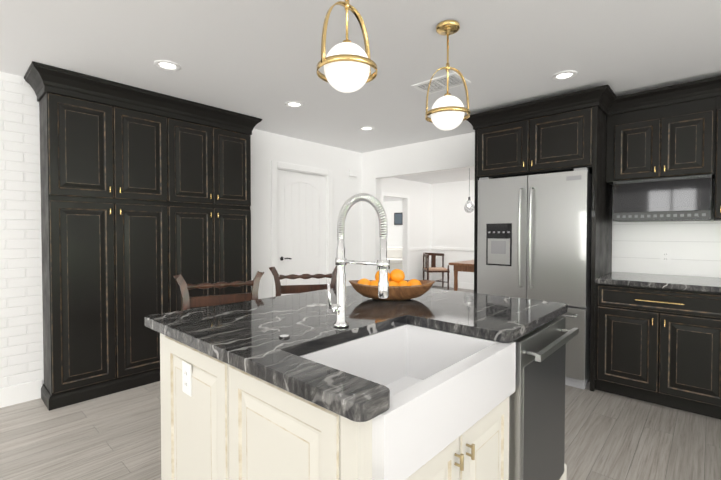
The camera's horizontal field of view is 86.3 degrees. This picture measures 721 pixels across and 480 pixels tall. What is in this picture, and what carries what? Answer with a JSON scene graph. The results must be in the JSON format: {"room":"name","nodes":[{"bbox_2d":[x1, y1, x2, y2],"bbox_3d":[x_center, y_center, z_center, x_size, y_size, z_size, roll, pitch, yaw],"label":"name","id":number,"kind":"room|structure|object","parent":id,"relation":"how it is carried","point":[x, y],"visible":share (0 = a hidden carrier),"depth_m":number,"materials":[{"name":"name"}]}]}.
{"room":"kitchen","nodes":[
{"label":"kitchen","id":0,"kind":"room"},
{"bbox_2d":[0,72,43,387],"bbox_3d":[-3.634,0.022,1.768,0.120,2.440,3.350,1,2,42],"label":"brick wall","id":1,"kind":"structure","parent":0,"point":[21,335],"depth_m":2.87,"materials":[{"name":"white brick"}]},
{"bbox_2d":[0,379,41,407],"bbox_3d":[-3.547,1.172,1.786,0.015,0.140,3.220,1,2,42],"label":"baseboard","id":2,"kind":"structure","parent":1,"relation":"attached to","point":[19,393],"depth_m":2.87,"materials":[{"name":"white wood"}]},
{"bbox_2d":[39,121,361,368],"bbox_3d":[-1.224,-0.030,4.401,0.120,2.440,3.790,1,2,42],"label":"wall","id":3,"kind":"structure","parent":0,"point":[267,148],"depth_m":4.73,"materials":[{"name":"white paint"}]},
{"bbox_2d":[277,170,325,295],"bbox_3d":[-0.725,0.164,4.877,0.100,2.020,0.790,1,2,42],"label":"kitchen door","id":4,"kind":"structure","parent":3,"relation":"in","point":[301,217],"depth_m":4.86,"materials":[{"name":"white wood"}]},
{"bbox_2d":[271,161,332,296],"bbox_3d":[-0.755,0.122,4.904,0.138,2.115,0.970,1,2,42],"label":"door frame","id":5,"kind":"structure","parent":3,"relation":"attached to","point":[276,166],"depth_m":4.83,"materials":[{"name":"white wood"}]},
{"bbox_2d":[344,241,347,248],"bbox_3d":[-0.201,0.069,5.426,0.008,0.116,0.072,1,2,42],"label":"light switch","id":6,"kind":"object","parent":3,"relation":"attached to","point":[346,244],"visible":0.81,"depth_m":5.42,"materials":[{"name":"white plastic"}]},
{"bbox_2d":[349,170,356,176],"bbox_3d":[-0.103,-0.952,5.492,0.035,0.090,0.140,1,2,42],"label":"door chime","id":7,"kind":"object","parent":3,"relation":"attached to","point":[352,173],"visible":0.94,"depth_m":5.47,"materials":[{"name":"white plastic"}]},
{"bbox_2d":[0,285,720,479],"bbox_3d":[0.621,1.194,5.686,13.400,0.060,15.000,1,2,42],"label":"floor","id":8,"kind":"structure","parent":0,"point":[117,436],"depth_m":2.37,"materials":[{"name":"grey wood"}]},
{"bbox_2d":[24,61,261,410],"bbox_3d":[-1.761,-0.010,3.429,0.396,2.438,1.806,1,2,42],"label":"pantry cabinet","id":9,"kind":"object","parent":8,"relation":"on","point":[145,196],"visible":0.98,"depth_m":3.09,"materials":[{"name":"black wood"}]},
{"bbox_2d":[173,271,263,309],"bbox_3d":[-0.757,0.717,2.180,0.526,1.031,0.467,-1,1,-28],"label":"chair","id":10,"kind":"object","parent":8,"relation":"on","point":[188,302],"visible":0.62,"depth_m":2.33,"materials":[{"name":"brown wood"}]},
{"bbox_2d":[269,266,336,296],"bbox_3d":[-0.354,0.709,2.615,0.526,1.031,0.467,0,1,-13],"label":"chair","id":11,"kind":"object","parent":8,"relation":"on","point":[286,289],"visible":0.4,"depth_m":2.79,"materials":[{"name":"brown wood"}]},
{"bbox_2d":[145,309,578,479],"bbox_3d":[0.124,0.805,1.757,1.255,0.874,1.573,1,2,42],"label":"kitchen island","id":12,"kind":"object","parent":8,"relation":"on","point":[436,384],"depth_m":1.27,"materials":[{"name":"cream painted wood"},{"name":"brass"}]},
{"bbox_2d":[145,285,567,420],"bbox_3d":[0.060,0.353,1.811,1.280,0.052,1.569,1,2,42],"label":"island countertop","id":13,"kind":"structure","parent":12,"relation":"on","point":[260,335],"depth_m":1.51,"materials":[{"name":"black stone"}]},
{"bbox_2d":[327,193,389,327],"bbox_3d":[-0.014,0.081,1.397,0.262,0.505,0.101,1,2,42],"label":"faucet","id":14,"kind":"object","parent":13,"relation":"on","point":[382,263],"visible":1,"depth_m":1.44,"materials":[{"name":"silver metal"}]},
{"bbox_2d":[349,269,434,300],"bbox_3d":[0.171,0.239,2.093,0.393,0.162,0.381,1,2,42],"label":"fruit bowl","id":15,"kind":"object","parent":13,"relation":"on","point":[400,288],"visible":0.81,"depth_m":2.02,"materials":[{"name":"brown wood"}]},
{"bbox_2d":[387,247,402,273],"bbox_3d":[0.956,0.636,10.848,2.000,0.849,0.920,0,1,2],"label":"sofa","id":16,"kind":"object","parent":8,"relation":"on","point":[394,255],"visible":0.08,"depth_m":10.94,"materials":[{"name":"white fabric"}]},
{"bbox_2d":[422,253,449,289],"bbox_3d":[1.679,0.699,8.668,0.536,0.809,0.532,0,1,-3],"label":"chair","id":17,"kind":"object","parent":8,"relation":"on","point":[431,269],"visible":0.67,"depth_m":8.65,"materials":[{"name":"brown wood"}]},
{"bbox_2d":[449,260,473,290],"bbox_3d":[2.413,0.762,6.748,1.100,0.759,1.500,1,2,42],"label":"dining table","id":18,"kind":"object","parent":8,"relation":"on","point":[466,266],"visible":0.19,"depth_m":6.51,"materials":[{"name":"brown wood"}]},
{"bbox_2d":[477,167,591,388],"bbox_3d":[1.667,0.305,3.604,0.920,1.790,0.774,1,2,42],"label":"fridge","id":19,"kind":"object","parent":8,"relation":"on","point":[534,237],"visible":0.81,"depth_m":3.27,"materials":[{"name":"grey metal"}]},
{"bbox_2d":[474,106,612,391],"bbox_3d":[1.702,0.062,3.638,1.030,2.285,0.726,1,2,42],"label":"tall cabinet","id":20,"kind":"object","parent":8,"relation":"on","point":[565,141],"visible":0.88,"depth_m":3.27,"materials":[{"name":"black wood"}]},
{"bbox_2d":[591,191,594,216],"bbox_3d":[1.850,-0.286,3.052,0.024,0.206,0.018,1,2,42],"label":"hook","id":21,"kind":"object","parent":20,"relation":"attached to","point":[593,213],"visible":1,"depth_m":3.05,"materials":[{"name":"black metal"}]},
{"bbox_2d":[594,284,720,419],"bbox_3d":[2.389,0.779,3.042,0.803,0.876,0.698,1,2,42],"label":"base cabinet","id":22,"kind":"object","parent":8,"relation":"on","point":[658,339],"depth_m":2.78,"materials":[{"name":"black wood"}]},
{"bbox_2d":[594,272,720,291],"bbox_3d":[2.682,0.327,2.751,1.618,0.040,0.718,1,2,42],"label":"countertop","id":23,"kind":"structure","parent":22,"relation":"on","point":[628,280],"depth_m":2.89,"materials":[{"name":"black stone"}]},
{"bbox_2d":[0,0,720,201],"bbox_3d":[0.621,-1.305,5.636,13.400,0.060,15.000,1,2,42],"label":"ceiling","id":24,"kind":"structure","parent":0,"point":[260,59],"depth_m":2.47,"materials":[{"name":"white paint"}]},
{"bbox_2d":[154,60,180,70],"bbox_3d":[-1.343,-1.211,2.677,0.170,0.010,0.170,1,2,42],"label":"recessed light","id":25,"kind":"object","parent":24,"relation":"in","point":[167,65],"visible":1,"depth_m":2.67,"materials":[{"name":"white"}]},
{"bbox_2d":[285,101,303,107],"bbox_3d":[-0.601,-1.227,3.488,0.170,0.010,0.170,1,2,42],"label":"recessed light","id":26,"kind":"object","parent":24,"relation":"in","point":[294,104],"visible":1,"depth_m":3.49,"materials":[{"name":"white"}]},
{"bbox_2d":[317,0,376,92],"bbox_3d":[-0.055,-0.901,1.572,0.248,0.584,0.249,1,2,42],"label":"pendant light","id":27,"kind":"object","parent":24,"relation":"hanging from","point":[347,64],"visible":1,"depth_m":1.51,"materials":[{"name":"gold metal"}]},
{"bbox_2d":[359,126,373,130],"bbox_3d":[0.071,-1.243,4.296,0.170,0.010,0.170,1,2,42],"label":"recessed light","id":28,"kind":"object","parent":24,"relation":"in","point":[366,128],"visible":0.92,"depth_m":4.30,"materials":[{"name":"white"}]},
{"bbox_2d":[411,72,470,94],"bbox_3d":[0.628,-1.219,3.008,0.380,0.007,0.250,1,2,42],"label":"ceiling vent","id":29,"kind":"object","parent":24,"relation":"in","point":[438,84],"visible":0.85,"depth_m":3.00,"materials":[{"name":"white metal"}]},
{"bbox_2d":[425,20,469,130],"bbox_3d":[0.492,-0.913,2.170,0.248,0.584,0.248,1,2,42],"label":"pendant light","id":30,"kind":"object","parent":24,"relation":"hanging from","point":[447,111],"visible":1,"depth_m":2.13,"materials":[{"name":"gold metal"}]},
{"bbox_2d":[464,168,473,212],"bbox_3d":[1.793,-0.866,6.334,0.170,0.844,0.170,1,2,42],"label":"pendant light","id":31,"kind":"object","parent":24,"relation":"hanging from","point":[469,206],"visible":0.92,"depth_m":6.29,"materials":[{"name":"glass"}]},
{"bbox_2d":[552,70,577,80],"bbox_3d":[1.509,-1.214,2.846,0.170,0.010,0.170,1,2,42],"label":"recessed light","id":32,"kind":"object","parent":24,"relation":"in","point":[564,75],"visible":1,"depth_m":2.84,"materials":[{"name":"white"}]},
{"bbox_2d":[383,200,402,246],"bbox_3d":[2.326,-0.210,13.397,4.650,2.440,0.120,1,2,42],"label":"wall","id":33,"kind":"structure","parent":0,"point":[394,233],"depth_m":14.30,"materials":[{"name":"white paint"}]},
{"bbox_2d":[394,212,402,224],"bbox_3d":[1.400,-0.779,14.130,0.400,0.450,0.032,1,2,42],"label":"picture frame","id":34,"kind":"object","parent":33,"relation":"attached to","point":[398,218],"visible":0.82,"depth_m":14.11,"materials":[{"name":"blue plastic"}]},
{"bbox_2d":[381,177,430,279],"bbox_3d":[0.419,-0.101,7.959,0.120,2.440,3.920,1,2,42],"label":"wall","id":35,"kind":"structure","parent":0,"point":[419,193],"depth_m":8.77,"materials":[{"name":"white paint"}]},
{"bbox_2d":[381,192,409,279],"bbox_3d":[0.750,0.061,8.222,0.018,2.105,1.000,1,2,42],"label":"door frame","id":36,"kind":"structure","parent":35,"relation":"attached to","point":[382,193],"depth_m":8.53,"materials":[{"name":"white wood"}]},
{"bbox_2d":[409,247,431,279],"bbox_3d":[1.370,0.635,8.907,0.023,0.930,0.980,1,2,42],"label":"baseboard","id":37,"kind":"structure","parent":35,"relation":"attached to","point":[417,248],"depth_m":8.91,"materials":[{"name":"white wood"}]},
{"bbox_2d":[431,180,474,282],"bbox_3d":[4.749,-0.074,6.573,8.140,2.440,0.120,1,2,42],"label":"wall","id":38,"kind":"structure","parent":0,"point":[452,222],"depth_m":8.89,"materials":[{"name":"white paint"}]},
{"bbox_2d":[432,247,473,289],"bbox_3d":[4.702,0.682,6.537,8.140,0.930,0.020,1,2,42],"label":"baseboard","id":39,"kind":"structure","parent":38,"relation":"attached to","point":[461,285],"depth_m":8.81,"materials":[{"name":"white wood"}]},
{"bbox_2d":[362,132,714,279],"bbox_3d":[2.228,-0.017,3.730,8.260,2.440,0.120,1,2,42],"label":"wall","id":40,"kind":"structure","parent":0,"point":[456,152],"depth_m":5.17,"materials":[{"name":"white paint"}]},
{"bbox_2d":[606,107,657,185],"bbox_3d":[2.347,-0.783,3.287,0.369,0.581,0.348,1,2,42],"label":"upper cabinet","id":41,"kind":"object","parent":40,"relation":"attached to","point":[631,137],"depth_m":3.16,"materials":[{"name":"black wood"}]},
{"bbox_2d":[467,76,720,129],"bbox_3d":[2.253,-1.120,3.082,2.738,0.121,0.766,1,2,42],"label":"crown molding","id":42,"kind":"structure","parent":41,"relation":"attached to","point":[606,100],"depth_m":3.11,"materials":[{"name":"black wood"}]},
{"bbox_2d":[612,221,720,277],"bbox_3d":[2.920,0.075,3.005,1.618,0.454,0.015,1,2,42],"label":"backsplash","id":43,"kind":"structure","parent":40,"relation":"attached to","point":[687,248],"depth_m":3.27,"materials":[{"name":"white tile"}]},
{"bbox_2d":[658,96,717,177],"bbox_3d":[2.600,-0.779,3.054,0.319,0.581,0.348,1,2,42],"label":"upper cabinet","id":44,"kind":"object","parent":40,"relation":"attached to","point":[676,140],"depth_m":2.92,"materials":[{"name":"black wood"}]},
{"bbox_2d":[613,174,711,221],"bbox_3d":[2.470,-0.323,3.160,0.612,0.331,0.382,1,2,42],"label":"microwave","id":45,"kind":"object","parent":44,"relation":"attached to","point":[685,198],"visible":1,"depth_m":3.00,"materials":[{"name":"black plastic"}]},
{"bbox_2d":[712,96,720,220],"bbox_3d":[2.891,-0.606,2.792,0.468,0.916,0.348,1,2,42],"label":"upper cabinet","id":46,"kind":"object","parent":40,"relation":"attached to","point":[717,179],"depth_m":2.81,"materials":[{"name":"black wood"}]}
]}

